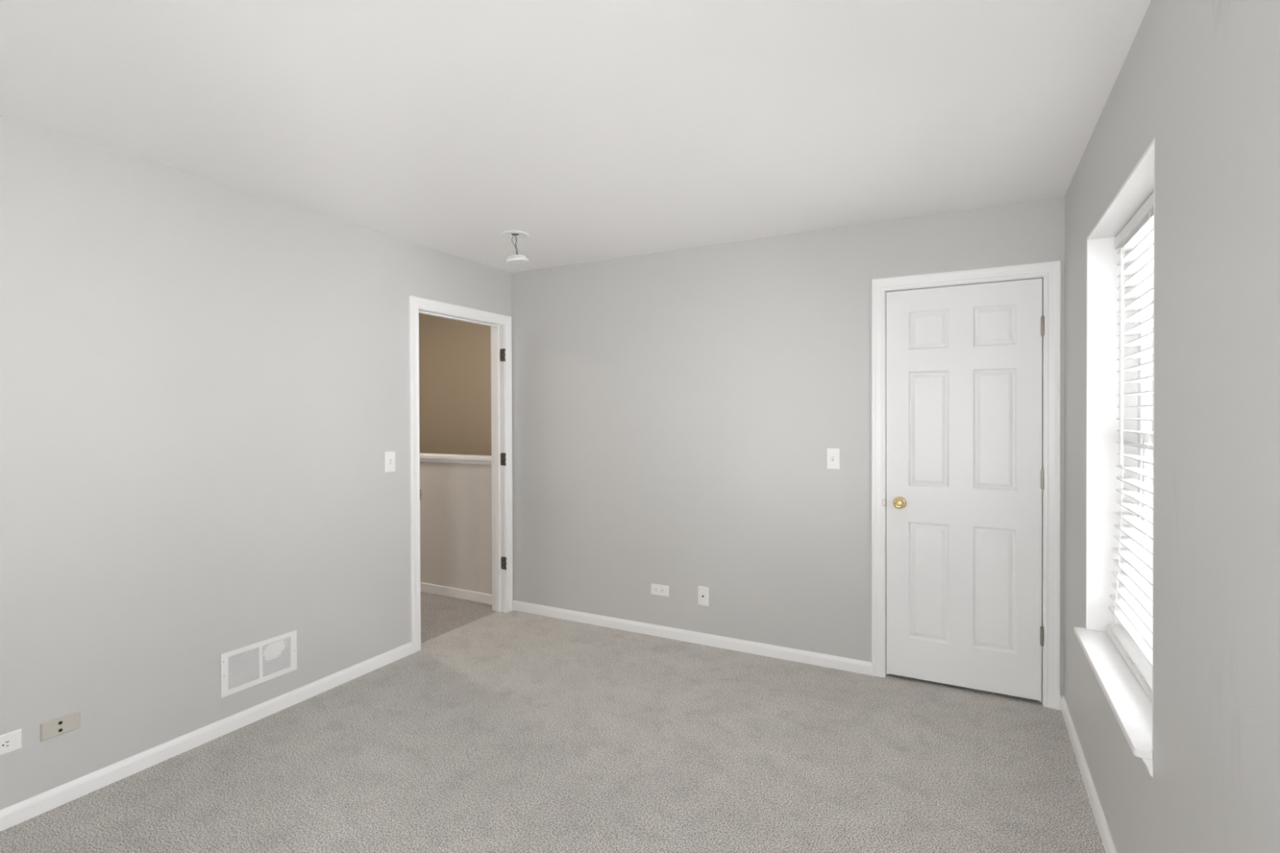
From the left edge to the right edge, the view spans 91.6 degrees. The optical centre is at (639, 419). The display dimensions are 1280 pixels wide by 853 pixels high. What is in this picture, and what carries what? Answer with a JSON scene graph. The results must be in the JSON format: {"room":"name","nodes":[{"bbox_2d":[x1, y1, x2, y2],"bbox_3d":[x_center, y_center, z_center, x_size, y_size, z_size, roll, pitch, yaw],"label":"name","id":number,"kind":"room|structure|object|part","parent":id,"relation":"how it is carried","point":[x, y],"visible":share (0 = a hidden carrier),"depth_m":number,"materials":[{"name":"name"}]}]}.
{"room":"empty bedroom","nodes":[
{"label":"empty bedroom","id":0,"kind":"room"},
{"bbox_2d":[0,115,511,809],"bbox_3d":[-1.760,0.053,3.051,0.115,2.680,5.680,0,1,28],"label":"wall","id":1,"kind":"structure","parent":0,"point":[205,383],"depth_m":2.61,"materials":[{"name":"grey paint"}]},
{"bbox_2d":[0,728,22,755],"bbox_3d":[-2.185,1.114,2.116,0.008,0.070,0.125,0,1,28],"label":"outlet","id":2,"kind":"object","parent":1,"relation":"attached to","point":[11,741],"visible":1,"depth_m":2.15,"materials":[{"name":"white plastic"}]},
{"bbox_2d":[0,738,11,750],"bbox_3d":[-2.174,1.114,2.134,0.002,0.034,0.028,0,1,28],"label":"receptacle","id":3,"kind":"object","parent":2,"relation":"attached to","point":[5,744],"depth_m":2.13,"materials":[{"name":"white plastic"}]},
{"bbox_2d":[40,711,80,742],"bbox_3d":[-2.107,1.116,2.265,0.008,0.064,0.114,0,1,28],"label":"jack plate","id":4,"kind":"object","parent":1,"relation":"attached to","point":[72,722],"visible":1,"depth_m":2.26,"materials":[{"name":"grey plastic"}]},
{"bbox_2d":[0,641,413,831],"bbox_3d":[-2.162,1.368,2.156,0.012,0.068,3.470,0,1,28],"label":"baseboard","id":5,"kind":"structure","parent":1,"relation":"attached to","point":[25,810],"depth_m":2.59,"materials":[{"name":"white wood"}]},
{"bbox_2d":[220,630,297,697],"bbox_3d":[-1.770,1.133,2.904,0.008,0.193,0.350,0,1,28],"label":"air vent","id":6,"kind":"object","parent":1,"relation":"in","point":[246,667],"visible":1,"depth_m":2.89,"materials":[{"name":"white plastic"}]},
{"bbox_3d":[-1.805,1.135,2.836,0.004,0.145,0.138,0,1,28],"label":"louver panel","id":7,"kind":"part","parent":6,"relation":"part of","materials":[{"name":"white plastic"}]},
{"bbox_3d":[-1.734,1.133,2.971,0.004,0.145,0.138,0,1,28],"label":"louver panel","id":8,"kind":"part","parent":6,"relation":"part of","materials":[{"name":"white plastic"}]},
{"bbox_2d":[384,451,395,472],"bbox_3d":[-1.420,0.241,3.553,0.018,0.117,0.070,0,1,28],"label":"light switch","id":9,"kind":"object","parent":1,"relation":"attached to","point":[389,455],"visible":1,"depth_m":3.55,"materials":[{"name":"white plastic"}]},
{"bbox_2d":[408,295,512,653],"bbox_3d":[-1.197,0.324,4.117,0.148,2.120,0.916,0,1,28],"label":"door frame","id":10,"kind":"structure","parent":1,"relation":"in","point":[500,325],"depth_m":4.44,"materials":[{"name":"white wood"}]},
{"bbox_3d":[-1.255,0.323,4.148,0.016,2.120,0.916,0,1,28],"label":"hall casing","id":11,"kind":"part","parent":10,"relation":"part of","materials":[{"name":"white wood"}]},
{"bbox_2d":[418,313,491,455],"bbox_3d":[-1.518,0.094,6.070,2.276,2.550,0.115,0,1,28],"label":"wall","id":12,"kind":"structure","parent":0,"point":[455,368],"depth_m":6.17,"materials":[{"name":"beige paint"}]},
{"bbox_2d":[0,591,1105,852],"bbox_3d":[-1.195,1.454,2.766,5.935,0.120,5.680,0,1,28],"label":"floor","id":13,"kind":"structure","parent":0,"point":[513,731],"depth_m":2.50,"materials":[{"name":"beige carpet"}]},
{"bbox_2d":[0,0,1151,272],"bbox_3d":[-0.294,-1.103,2.031,3.659,0.120,5.267,0,1,28],"label":"ceiling","id":14,"kind":"structure","parent":0,"point":[590,130],"depth_m":2.06,"materials":[{"name":"white paint"}]},
{"bbox_2d":[501,230,528,264],"bbox_3d":[-0.711,-1.000,3.547,0.153,0.218,0.153,0,1,28],"label":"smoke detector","id":15,"kind":"object","parent":14,"relation":"hanging from","point":[517,259],"visible":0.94,"depth_m":3.53,"materials":[{"name":"white plastic"}]},
{"bbox_3d":[-0.711,-1.051,3.546,0.153,0.006,0.153,0,1,28],"label":"mounting plate","id":16,"kind":"part","parent":15,"relation":"part of","materials":[{"name":"white plastic"}]},
{"bbox_2d":[419,195,1064,697],"bbox_3d":[-0.333,0.159,4.274,5.820,2.440,0.141,0,1,28],"label":"wall","id":17,"kind":"structure","parent":0,"point":[676,414],"depth_m":3.79,"materials":[{"name":"grey paint"}]},
{"bbox_2d":[419,453,491,464],"bbox_3d":[-1.948,0.307,5.134,2.161,0.055,0.175,0,1,28],"label":"trim","id":18,"kind":"structure","parent":17,"relation":"attached to","point":[424,457],"depth_m":4.79,"materials":[{"name":"white wood"}]},
{"bbox_2d":[420,582,492,604],"bbox_3d":[-1.974,1.341,5.086,2.161,0.075,0.028,0,1,28],"label":"baseboard","id":19,"kind":"structure","parent":17,"relation":"attached to","point":[459,593],"depth_m":4.79,"materials":[{"name":"white wood"}]},
{"bbox_2d":[650,583,668,596],"bbox_3d":[0.124,1.086,3.957,0.125,0.070,0.008,0,1,28],"label":"outlet","id":20,"kind":"object","parent":17,"relation":"attached to","point":[655,589],"visible":1,"depth_m":3.96,"materials":[{"name":"white plastic"}]},
{"bbox_2d":[512,600,871,675],"bbox_3d":[0.164,1.346,3.936,2.462,0.068,0.012,0,1,28],"label":"baseboard","id":21,"kind":"structure","parent":17,"relation":"attached to","point":[844,664],"depth_m":3.81,"materials":[{"name":"white wood"}]},
{"bbox_2d":[697,586,708,606],"bbox_3d":[0.386,1.084,3.815,0.070,0.116,0.014,0,1,28],"label":"cable plate","id":22,"kind":"object","parent":17,"relation":"attached to","point":[703,592],"visible":1,"depth_m":3.81,"materials":[{"name":"white plastic"}]},
{"bbox_2d":[826,448,839,469],"bbox_3d":[1.067,0.218,3.445,0.070,0.117,0.018,0,1,28],"label":"light switch","id":23,"kind":"object","parent":17,"relation":"attached to","point":[832,454],"visible":1,"depth_m":3.45,"materials":[{"name":"white plastic"}]},
{"bbox_2d":[871,260,1061,710],"bbox_3d":[1.639,0.314,3.185,0.847,2.134,0.176,0,1,28],"label":"door","id":24,"kind":"structure","parent":17,"relation":"in","point":[966,364],"depth_m":3.15,"materials":[{"name":"white wood"}]},
{"bbox_3d":[1.301,0.445,3.317,0.014,0.033,0.005,0,1,28],"label":"strike plate","id":25,"kind":"part","parent":24,"relation":"part of","materials":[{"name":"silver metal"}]},
{"bbox_3d":[1.360,0.442,3.267,0.055,0.055,0.059,0,1,28],"label":"knob","id":26,"kind":"part","parent":24,"relation":"part of","materials":[{"name":"gold metal"}]},
{"bbox_2d":[1063,0,1279,852],"bbox_3d":[1.056,0.181,0.907,0.218,2.440,4.517,0,1,28],"label":"wall","id":27,"kind":"structure","parent":0,"point":[1201,78],"depth_m":1.22,"materials":[{"name":"grey paint"}]},
{"bbox_2d":[1061,695,1116,852],"bbox_3d":[0.985,1.367,1.021,0.012,0.068,4.402,0,1,28],"label":"baseboard","id":28,"kind":"structure","parent":27,"relation":"attached to","point":[1107,841],"depth_m":2.29,"materials":[{"name":"white wood"}]},
{"bbox_2d":[1074,137,1155,777],"bbox_3d":[1.573,0.092,1.924,0.256,1.572,1.004,0,1,28],"label":"window","id":29,"kind":"structure","parent":27,"relation":"in","point":[1131,707],"depth_m":2.35,"materials":[{"name":"white"}]},
{"bbox_3d":[1.566,0.824,1.935,0.236,0.021,1.004,0,1,28],"label":"sill","id":30,"kind":"part","parent":29,"relation":"part of","materials":[{"name":"white wood"}]},
{"bbox_2d":[1106,192,1153,702],"bbox_3d":[1.580,0.066,1.916,0.085,1.490,0.966,0,1,28],"label":"window blind","id":31,"kind":"object","parent":29,"relation":"attached to","point":[1133,639],"visible":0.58,"depth_m":2.11,"materials":[{"name":"white plastic"}]},
{"bbox_3d":[1.746,0.074,2.231,0.085,1.432,0.002,0,1,28],"label":"ladder cord","id":32,"kind":"part","parent":31,"relation":"part of","materials":[{"name":"white plastic"}]},
{"bbox_3d":[1.569,0.801,1.927,0.052,0.020,0.954,0,1,28],"label":"rail","id":33,"kind":"part","parent":31,"relation":"part of","materials":[{"name":"white plastic"}]},
{"bbox_3d":[1.580,0.077,1.916,0.085,1.432,0.002,0,1,28],"label":"ladder cord","id":34,"kind":"part","parent":31,"relation":"part of","materials":[{"name":"white plastic"}]},
{"bbox_3d":[1.656,0.065,1.875,0.064,1.497,0.972,0,1,28],"label":"frame","id":35,"kind":"part","parent":29,"relation":"part of","materials":[{"name":"white plastic"}]},
{"bbox_3d":[1.643,0.406,1.886,0.024,0.722,0.880,0,1,28],"label":"sash","id":36,"kind":"part","parent":29,"relation":"part of","materials":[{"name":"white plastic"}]},
{"bbox_3d":[1.643,0.406,1.886,0.004,0.646,0.804,0,1,28],"label":"pane","id":37,"kind":"part","parent":29,"relation":"part of","materials":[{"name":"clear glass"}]},
{"bbox_3d":[1.665,-0.276,1.867,0.024,0.722,0.880,0,1,28],"label":"sash","id":38,"kind":"part","parent":29,"relation":"part of","materials":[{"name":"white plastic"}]}
]}

